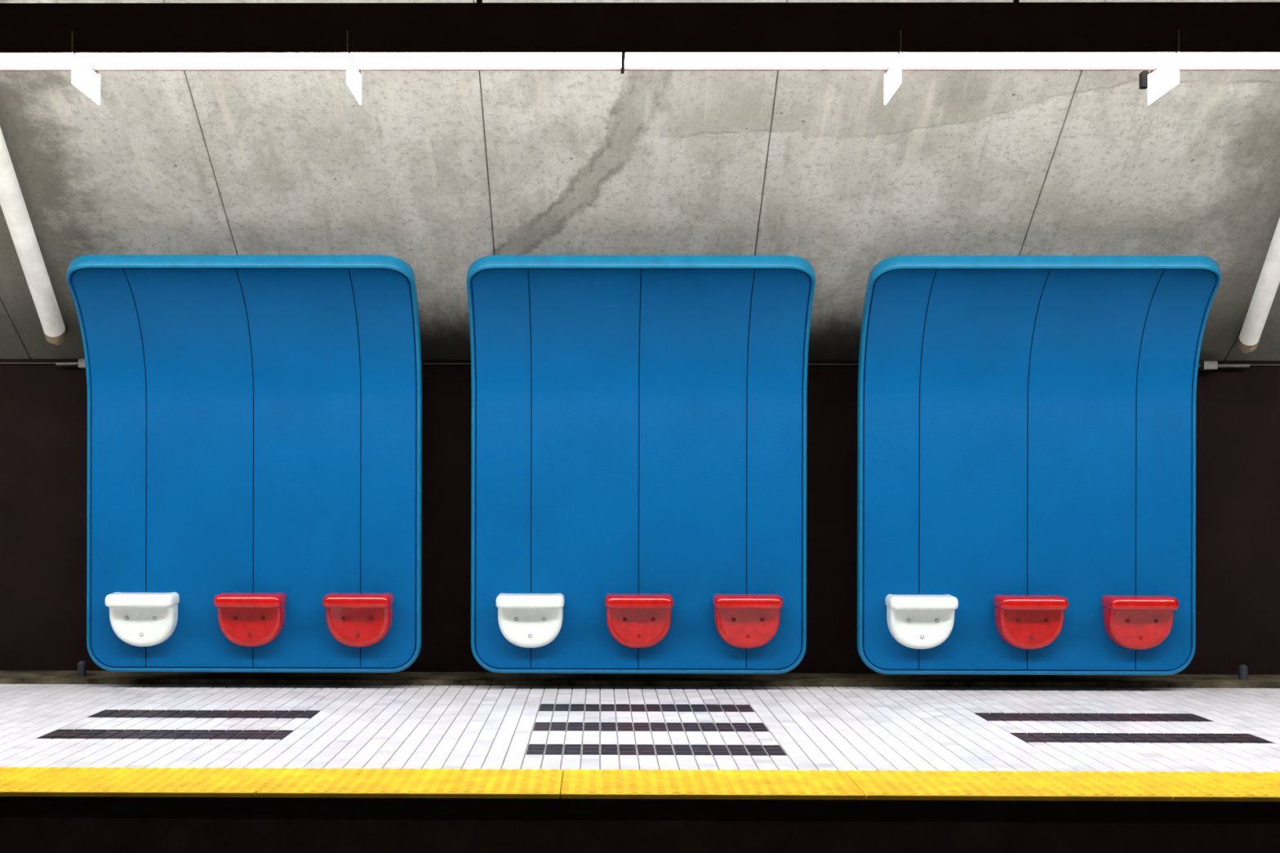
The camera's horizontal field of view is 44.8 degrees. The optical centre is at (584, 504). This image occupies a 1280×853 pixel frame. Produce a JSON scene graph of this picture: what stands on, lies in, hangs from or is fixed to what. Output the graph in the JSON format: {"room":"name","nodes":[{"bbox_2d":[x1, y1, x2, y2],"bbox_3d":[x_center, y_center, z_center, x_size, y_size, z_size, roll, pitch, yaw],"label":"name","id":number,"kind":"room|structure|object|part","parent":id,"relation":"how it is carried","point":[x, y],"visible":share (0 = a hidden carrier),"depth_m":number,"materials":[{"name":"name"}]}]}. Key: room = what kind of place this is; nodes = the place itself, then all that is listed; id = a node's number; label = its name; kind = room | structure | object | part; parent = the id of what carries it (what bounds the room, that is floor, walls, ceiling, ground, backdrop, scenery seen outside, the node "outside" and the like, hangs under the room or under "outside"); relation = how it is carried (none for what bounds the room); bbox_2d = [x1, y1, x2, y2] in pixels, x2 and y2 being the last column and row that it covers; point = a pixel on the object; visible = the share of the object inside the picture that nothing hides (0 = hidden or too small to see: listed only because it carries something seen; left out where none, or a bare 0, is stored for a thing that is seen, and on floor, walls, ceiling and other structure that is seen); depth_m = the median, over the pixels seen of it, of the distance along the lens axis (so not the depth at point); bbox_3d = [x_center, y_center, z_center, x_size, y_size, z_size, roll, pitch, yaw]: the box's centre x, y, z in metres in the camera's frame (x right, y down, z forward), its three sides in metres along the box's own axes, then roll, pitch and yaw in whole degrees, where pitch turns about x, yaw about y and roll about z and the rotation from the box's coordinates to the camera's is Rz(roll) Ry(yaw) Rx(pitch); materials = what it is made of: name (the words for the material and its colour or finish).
{"room":"metro station","nodes":[
{"label":"metro station","id":0,"kind":"room"},
{"bbox_2d":[0,0,1279,360],"bbox_3d":[0.076,-2.270,7.301,13.000,2.829,4.246,0,0,1],"label":"ceiling","id":1,"kind":"structure","parent":0,"point":[438,172],"depth_m":7.96,"materials":[{"name":"concrete"}]},
{"bbox_2d":[0,126,67,345],"bbox_3d":[-3.000,-1.526,8.192,0.125,1.197,1.799,0,0,-5],"label":"lamp","id":2,"kind":"object","parent":1,"relation":"hanging from","point":[12,203],"visible":1,"depth_m":8.35,"materials":[{"name":"white plastic"}]},
{"bbox_2d":[0,0,1279,104],"bbox_3d":[0.067,-2.231,6.388,13.000,1.097,0.383,0,0,1],"label":"ceiling lamp","id":3,"kind":"object","parent":1,"relation":"hanging from","point":[1164,39],"depth_m":6.21,"materials":[{"name":"white plastic"}]},
{"bbox_3d":[2.356,-1.873,6.529,0.027,0.236,0.056,0,0,1],"label":"small black bracket","id":4,"kind":"part","parent":3,"relation":"part of","materials":[{"name":"black metal"}]},
{"bbox_2d":[1236,217,1279,354],"bbox_3d":[3.706,-1.490,8.158,0.113,1.228,1.867,0,0,10],"label":"lamp","id":5,"kind":"object","parent":1,"relation":"hanging from","point":[1268,281],"visible":1,"depth_m":8.62,"materials":[{"name":"white plastic"}]},
{"bbox_2d":[0,684,1279,774],"bbox_3d":[0.070,1.190,7.442,13.000,0.300,2.845,0,0,1],"label":"floor","id":6,"kind":"structure","parent":0,"point":[73,726],"depth_m":7.17,"materials":[{"name":"tile"}]},
{"bbox_2d":[0,766,1279,852],"bbox_3d":[0.052,1.610,5.787,13.000,1.160,0.504,0,0,1],"label":"platform edge","id":7,"kind":"object","parent":6,"relation":"attached to","point":[28,824],"depth_m":5.60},
{"bbox_3d":[0.054,1.041,5.787,13.000,0.022,0.504,0,0,1],"label":"tactile paving strip","id":8,"kind":"part","parent":7,"relation":"part of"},
{"bbox_2d":[0,357,1279,675],"bbox_3d":[0.091,0.127,9.400,13.000,2.026,0.200,0,0,1],"label":"wall","id":9,"kind":"structure","parent":0,"point":[43,407],"depth_m":9.31,"materials":[{"name":"black paint"}]},
{"bbox_2d":[56,358,85,368],"bbox_3d":[-3.043,-0.840,9.260,0.230,0.055,0.100,0,0,1],"label":"box","id":10,"kind":"object","parent":9,"relation":"attached to","point":[81,362],"visible":0.54,"depth_m":9.26,"materials":[{"name":"metal"}]},
{"bbox_2d":[66,254,422,672],"bbox_3d":[-1.850,-0.190,8.757,1.870,2.262,1.121,0,0,1],"label":"panel","id":11,"kind":"object","parent":9,"relation":"attached to","point":[255,421],"visible":0.98,"depth_m":8.65,"materials":[{"name":"blue paint"}]},
{"bbox_2d":[0,670,1279,688],"bbox_3d":[0.086,1.050,9.082,13.000,0.080,0.435,0,0,1],"label":"baseboard","id":12,"kind":"structure","parent":9,"relation":"attached to","point":[6,677],"depth_m":8.93,"materials":[{"name":"concrete"}]},
{"bbox_2d":[77,660,86,675],"bbox_3d":[-2.944,0.961,9.079,0.052,0.085,0.052,0,0,1],"label":"pipe","id":13,"kind":"object","parent":12,"relation":"on","point":[82,665],"visible":1,"depth_m":9.06,"materials":[{"name":"grey metal"}]},
{"bbox_2d":[1238,664,1248,679],"bbox_3d":[3.825,0.976,9.013,0.052,0.085,0.052,0,0,1],"label":"pipe","id":14,"kind":"object","parent":12,"relation":"on","point":[1242,668],"visible":1,"depth_m":8.99,"materials":[{"name":"grey metal"}]},
{"bbox_2d":[0,362,1279,365],"bbox_3d":[0.092,-0.839,9.291,13.000,0.006,0.018,0,0,1],"label":"trim","id":15,"kind":"structure","parent":9,"relation":"attached to","point":[0,362],"depth_m":9.29,"materials":[{"name":"metal"}]},
{"bbox_2d":[466,255,815,674],"bbox_3d":[0.301,-0.185,8.736,1.870,2.262,1.121,0,0,1],"label":"panel","id":16,"kind":"object","parent":9,"relation":"attached to","point":[638,423],"visible":0.96,"depth_m":8.63,"materials":[{"name":"blue paint"}]},
{"bbox_2d":[857,255,1221,675],"bbox_3d":[2.460,-0.180,8.715,1.870,2.262,1.121,0,0,1],"label":"panel","id":17,"kind":"object","parent":9,"relation":"attached to","point":[1026,424],"visible":0.94,"depth_m":8.61,"materials":[{"name":"blue paint"}]},
{"bbox_2d":[105,591,1178,649],"bbox_3d":[0.301,0.648,8.553,5.884,0.301,0.175,0,0,1],"label":"seats","id":18,"kind":"object","parent":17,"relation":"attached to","point":[1133,622],"depth_m":8.54,"materials":[{"name":"red plastic"}]},
{"bbox_2d":[1197,360,1249,370],"bbox_3d":[3.741,-0.821,9.194,0.400,0.050,0.100,0,0,1],"label":"box","id":19,"kind":"object","parent":9,"relation":"attached to","point":[1204,365],"visible":0.76,"depth_m":9.18,"materials":[{"name":"metal"}]}
]}

